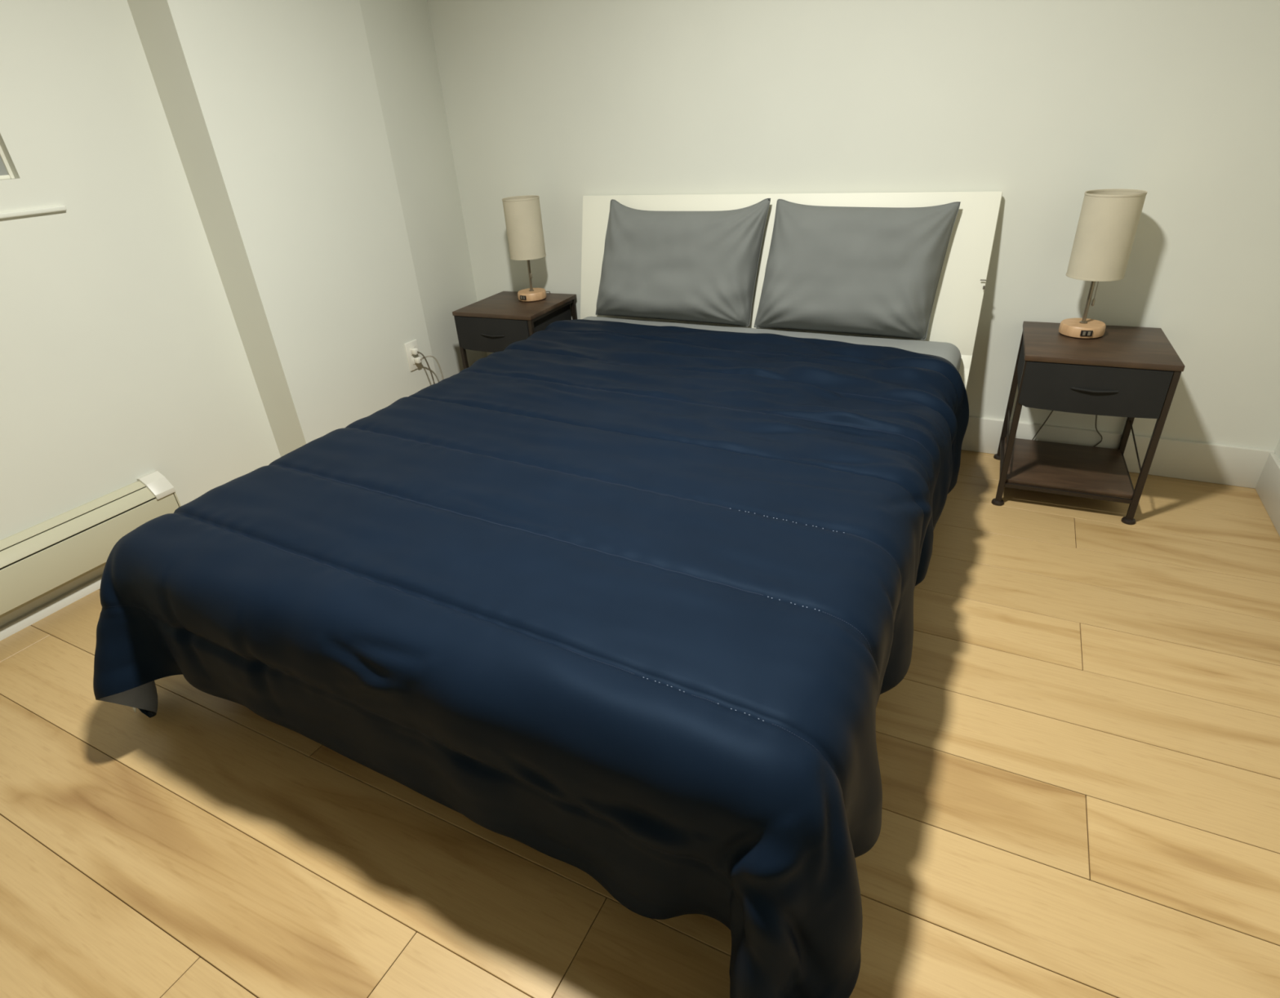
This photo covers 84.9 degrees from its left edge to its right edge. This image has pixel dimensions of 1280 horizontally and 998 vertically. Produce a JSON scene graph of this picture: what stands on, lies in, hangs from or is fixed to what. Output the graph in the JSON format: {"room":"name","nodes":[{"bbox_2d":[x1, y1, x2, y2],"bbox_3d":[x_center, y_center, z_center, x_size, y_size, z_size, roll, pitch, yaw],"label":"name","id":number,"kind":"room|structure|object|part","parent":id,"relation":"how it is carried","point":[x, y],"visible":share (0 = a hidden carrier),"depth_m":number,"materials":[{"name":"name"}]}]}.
{"room":"bedroom","nodes":[
{"label":"bedroom","id":0,"kind":"room"},
{"bbox_2d":[0,0,486,626],"bbox_3d":[-1.893,-0.685,1.467,0.378,2.440,4.415,11,32,25],"label":"wall","id":1,"kind":"structure","parent":0,"point":[261,199],"depth_m":2.26,"materials":[{"name":"paint"}]},
{"bbox_2d":[0,145,14,179],"bbox_3d":[-1.949,-1.071,1.310,0.076,0.947,0.933,11,32,25],"label":"window","id":2,"kind":"structure","parent":1,"relation":"in","point":[6,172],"depth_m":1.86,"materials":[{"name":"paint"}]},
{"bbox_3d":[-1.934,-1.068,1.303,0.031,0.927,0.913,11,32,25],"label":"pane","id":3,"kind":"part","parent":2,"relation":"part of","materials":[{"name":"grey"}]},
{"bbox_2d":[0,205,66,218],"bbox_3d":[-1.863,-0.570,1.545,0.014,0.014,1.098,11,32,25],"label":"window sill","id":4,"kind":"structure","parent":1,"relation":"attached to","point":[59,208],"depth_m":1.90,"materials":[{"name":"paint"}]},
{"bbox_2d":[0,573,102,640],"bbox_3d":[-2.067,0.621,1.598,0.031,0.031,3.036,11,32,25],"label":"baseboard","id":5,"kind":"structure","parent":1,"relation":"attached to","point":[22,622],"depth_m":2.09,"materials":[{"name":"paint"}]},
{"bbox_2d":[0,471,181,617],"bbox_3d":[-2.142,0.591,1.353,0.072,0.217,2.580,11,32,25],"label":"baseboard heater","id":6,"kind":"object","parent":1,"relation":"attached to","point":[37,561],"visible":0.79,"depth_m":2.09,"materials":[{"name":"metal"}]},
{"bbox_2d":[0,480,145,551],"bbox_3d":[-2.175,0.521,1.293,0.032,0.016,2.520,11,32,25],"label":"hood","id":7,"kind":"object","parent":6,"relation":"attached to","point":[21,540],"depth_m":2.09,"materials":[{"name":"white metal"}]},
{"bbox_3d":[-1.564,0.007,2.344,0.068,0.208,0.005,11,32,25],"label":"plate","id":8,"kind":"part","parent":6,"relation":"part of","materials":[{"name":"metal"}]},
{"bbox_2d":[404,339,422,371],"bbox_3d":[-0.969,-0.615,2.998,0.009,0.120,0.072,11,32,25],"label":"wall outlet","id":9,"kind":"object","parent":1,"relation":"attached to","point":[409,346],"visible":0.8,"depth_m":2.99,"materials":[{"name":"white plastic"}]},
{"bbox_2d":[411,355,417,364],"bbox_3d":[-0.966,-0.597,3.007,0.004,0.030,0.034,11,32,25],"label":"receptacle","id":10,"kind":"object","parent":9,"relation":"attached to","point":[412,357],"depth_m":3.00,"materials":[{"name":"white plastic"}]},
{"bbox_2d":[0,449,1279,997],"bbox_3d":[-0.365,0.659,1.410,3.615,0.050,4.445,11,32,25],"label":"floor","id":11,"kind":"structure","parent":0,"point":[1078,741],"depth_m":1.36,"materials":[{"name":"brown wood"}]},
{"bbox_2d":[411,348,435,384],"bbox_3d":[-0.803,-0.525,3.163,0.391,0.399,0.052,-26,36,-34],"label":"power cord","id":12,"kind":"object","parent":11,"relation":"on","point":[414,351],"visible":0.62,"depth_m":2.98,"materials":[{"name":"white plastic"}]},
{"bbox_2d":[413,355,444,379],"bbox_3d":[-0.797,-0.498,3.147,0.362,0.360,0.039,-18,32,-25],"label":"power cord","id":13,"kind":"object","parent":11,"relation":"on","point":[417,360],"visible":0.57,"depth_m":3.00,"materials":[{"name":"beige plastic"}]},
{"bbox_2d":[452,291,577,369],"bbox_3d":[-0.535,-0.639,3.204,0.409,0.512,0.410,9,31,22],"label":"nightstand","id":14,"kind":"object","parent":11,"relation":"on","point":[491,324],"visible":0.44,"depth_m":3.00,"materials":[{"name":"brown wood"}]},
{"bbox_3d":[-0.777,-0.581,3.133,0.018,0.483,0.018,9,31,22],"label":"leg","id":15,"kind":"part","parent":14,"relation":"part of","materials":[{"name":"black metal"}]},
{"bbox_3d":[-0.621,-0.759,2.950,0.355,0.012,0.012,9,31,22],"label":"frame rail","id":16,"kind":"part","parent":14,"relation":"part of","materials":[{"name":"black metal"}]},
{"bbox_3d":[-0.625,-0.693,2.968,0.120,0.011,0.013,9,31,22],"label":"handle","id":17,"kind":"part","parent":14,"relation":"part of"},
{"bbox_3d":[-0.555,-0.777,3.119,0.365,0.146,0.369,9,31,22],"label":"drawer","id":18,"kind":"part","parent":14,"relation":"part of","materials":[{"name":"black fabric"}]},
{"bbox_2d":[502,195,550,302],"bbox_3d":[-0.475,-0.870,3.159,0.156,0.912,0.183,-7,29,-5],"label":"table lamp","id":19,"kind":"object","parent":14,"relation":"on","point":[522,214],"visible":0.94,"depth_m":2.94,"materials":[{"name":"beige fabric"}]},
{"bbox_3d":[-0.493,-1.157,2.985,0.153,0.233,0.153,13,33,28],"label":"lamp shade","id":20,"kind":"part","parent":19,"relation":"part of","materials":[{"name":"beige fabric"}]},
{"bbox_3d":[-0.488,-1.042,3.050,0.017,0.268,0.012,13,33,28],"label":"stem","id":21,"kind":"part","parent":19,"relation":"part of","materials":[{"name":"silver metal"}]},
{"bbox_3d":[-0.438,-0.526,2.993,0.018,0.483,0.018,9,31,22],"label":"leg","id":22,"kind":"part","parent":14,"relation":"part of","materials":[{"name":"black metal"}]},
{"bbox_3d":[-0.377,-0.816,3.025,0.012,0.012,0.351,9,31,22],"label":"frame rail","id":23,"kind":"part","parent":14,"relation":"part of","materials":[{"name":"black metal"}]},
{"bbox_3d":[-0.290,-0.695,3.283,0.018,0.483,0.018,9,31,22],"label":"leg","id":24,"kind":"part","parent":14,"relation":"part of","materials":[{"name":"black metal"}]},
{"bbox_2d":[580,191,1002,391],"bbox_3d":[0.030,-0.259,2.020,1.580,0.924,2.091,11,32,25],"label":"headboard","id":25,"kind":"object","parent":11,"relation":"on","point":[954,318],"visible":0.16,"depth_m":2.42,"materials":[{"name":"white paint"}]},
{"bbox_2d":[582,316,960,372],"bbox_3d":[-0.010,-0.128,1.991,1.518,0.210,2.021,11,32,25],"label":"mattress","id":26,"kind":"object","parent":25,"relation":"on","point":[948,351],"visible":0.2,"depth_m":2.49,"materials":[{"name":"white fabric"}]},
{"bbox_2d":[93,319,968,997],"bbox_3d":[-0.071,0.042,1.894,1.733,0.523,2.019,13,33,27],"label":"comforter","id":27,"kind":"object","parent":26,"relation":"on","point":[630,604],"visible":1,"depth_m":1.27,"materials":[{"name":"blue fabric"}]},
{"bbox_2d":[595,198,770,326],"bbox_3d":[0.127,-0.923,2.740,0.724,0.447,0.191,11,32,25],"label":"pillow","id":28,"kind":"object","parent":26,"relation":"on","point":[688,266],"visible":1,"depth_m":2.68,"materials":[{"name":"grey fabric"}]},
{"bbox_2d":[753,199,960,340],"bbox_3d":[0.728,-0.805,2.461,0.662,0.446,0.191,11,32,25],"label":"pillow","id":29,"kind":"object","parent":26,"relation":"on","point":[868,271],"visible":1,"depth_m":2.41,"materials":[{"name":"grey fabric"}]},
{"bbox_3d":[1.093,-0.367,2.401,0.040,0.215,0.212,11,32,25],"label":"headboard leg","id":30,"kind":"part","parent":25,"relation":"part of","materials":[{"name":"white paint"}]},
{"bbox_2d":[991,321,1185,524],"bbox_3d":[1.427,-0.264,2.292,0.409,0.512,0.410,10,32,23],"label":"nightstand","id":31,"kind":"object","parent":11,"relation":"on","point":[1131,372],"visible":1,"depth_m":2.14,"materials":[{"name":"brown wood"}]},
{"bbox_3d":[1.270,-0.133,2.455,0.012,0.012,0.351,10,32,23],"label":"frame rail","id":32,"kind":"part","parent":31,"relation":"part of","materials":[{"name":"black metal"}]},
{"bbox_3d":[1.336,-0.376,2.511,0.018,0.483,0.018,10,32,23],"label":"leg","id":33,"kind":"part","parent":31,"relation":"part of","materials":[{"name":"black metal"}]},
{"bbox_3d":[1.184,-0.208,2.223,0.018,0.483,0.018,10,32,23],"label":"leg","id":34,"kind":"part","parent":31,"relation":"part of","materials":[{"name":"black metal"}]},
{"bbox_3d":[1.362,-0.020,2.238,0.355,0.012,0.012,10,32,23],"label":"frame rail","id":35,"kind":"part","parent":31,"relation":"part of","materials":[{"name":"black metal"}]},
{"bbox_2d":[1004,437,1133,498],"bbox_3d":[1.438,-0.115,2.377,0.363,0.012,0.355,10,32,23],"label":"shelf","id":36,"kind":"object","parent":31,"relation":"attached to","point":[1094,470],"depth_m":2.33,"materials":[{"name":"brown wood"}]},
{"bbox_2d":[1031,188,1146,446],"bbox_3d":[1.459,-0.495,2.270,0.227,0.930,0.212,13,33,27],"label":"table lamp","id":37,"kind":"object","parent":31,"relation":"on","point":[1108,220],"visible":0.89,"depth_m":2.07,"materials":[{"name":"cream linen"},{"name":"pale beech wood"},{"name":"dark bronze metal"}]},
{"bbox_3d":[1.513,-0.349,2.423,0.223,0.522,0.075,6,30,17],"label":"cord","id":38,"kind":"part","parent":37,"relation":"part of","materials":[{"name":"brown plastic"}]},
{"bbox_3d":[1.392,-0.517,2.183,0.032,0.018,0.008,6,30,17],"label":"usb panel","id":39,"kind":"part","parent":37,"relation":"part of","materials":[{"name":"black plastic"}]},
{"bbox_3d":[1.402,-0.676,2.163,0.012,0.268,0.012,6,30,17],"label":"stem","id":40,"kind":"part","parent":37,"relation":"part of","materials":[{"name":"silver metal"}]},
{"bbox_3d":[1.417,-0.615,2.188,0.009,0.024,0.009,6,30,17],"label":"chain pull","id":41,"kind":"part","parent":37,"relation":"part of","materials":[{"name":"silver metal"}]},
{"bbox_3d":[1.394,-0.792,2.099,0.153,0.233,0.153,6,30,17],"label":"lamp shade","id":42,"kind":"part","parent":37,"relation":"part of","materials":[{"name":"beige fabric"}]},
{"bbox_3d":[1.333,-0.318,2.056,0.120,0.011,0.013,10,32,23],"label":"handle","id":43,"kind":"part","parent":31,"relation":"part of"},
{"bbox_3d":[1.406,-0.402,2.206,0.365,0.146,0.369,10,32,23],"label":"drawer","id":44,"kind":"part","parent":31,"relation":"part of","materials":[{"name":"black fabric"}]},
{"bbox_3d":[1.339,-0.384,2.038,0.355,0.012,0.012,10,32,23],"label":"frame rail","id":45,"kind":"part","parent":31,"relation":"part of","materials":[{"name":"black metal"}]},
{"bbox_3d":[1.673,-0.319,2.367,0.018,0.483,0.018,10,32,23],"label":"leg","id":46,"kind":"part","parent":31,"relation":"part of","materials":[{"name":"black metal"}]},
{"bbox_3d":[1.607,-0.076,2.310,0.012,0.012,0.351,10,32,23],"label":"frame rail","id":47,"kind":"part","parent":31,"relation":"part of","materials":[{"name":"black metal"}]},
{"bbox_3d":[1.520,-0.150,2.079,0.018,0.483,0.018,10,32,23],"label":"leg","id":48,"kind":"part","parent":31,"relation":"part of","materials":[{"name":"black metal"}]},
{"bbox_2d":[426,0,1279,450],"bbox_3d":[0.570,-1.405,2.485,3.665,2.440,0.120,11,32,25],"label":"wall","id":49,"kind":"structure","parent":0,"point":[1042,104],"depth_m":2.31,"materials":[{"name":"paint"}]},
{"bbox_2d":[961,416,1275,488],"bbox_3d":[1.547,-0.197,2.544,1.155,0.137,0.024,11,32,25],"label":"baseboard","id":50,"kind":"structure","parent":49,"relation":"attached to","point":[1224,464],"depth_m":2.41,"materials":[{"name":"paint"}]},
{"bbox_2d":[1274,438,1279,460],"bbox_3d":[1.096,-0.124,0.095,0.120,2.440,4.485,11,32,25],"label":"wall","id":51,"kind":"structure","parent":0,"point":[1277,451],"depth_m":2.25,"materials":[{"name":"paint"}]},
{"bbox_2d":[1255,453,1279,536],"bbox_3d":[1.103,0.868,0.667,0.024,0.133,4.232,11,32,25],"label":"baseboard","id":52,"kind":"structure","parent":51,"relation":"attached to","point":[1268,486],"depth_m":2.21,"materials":[{"name":"paint"}]}
]}

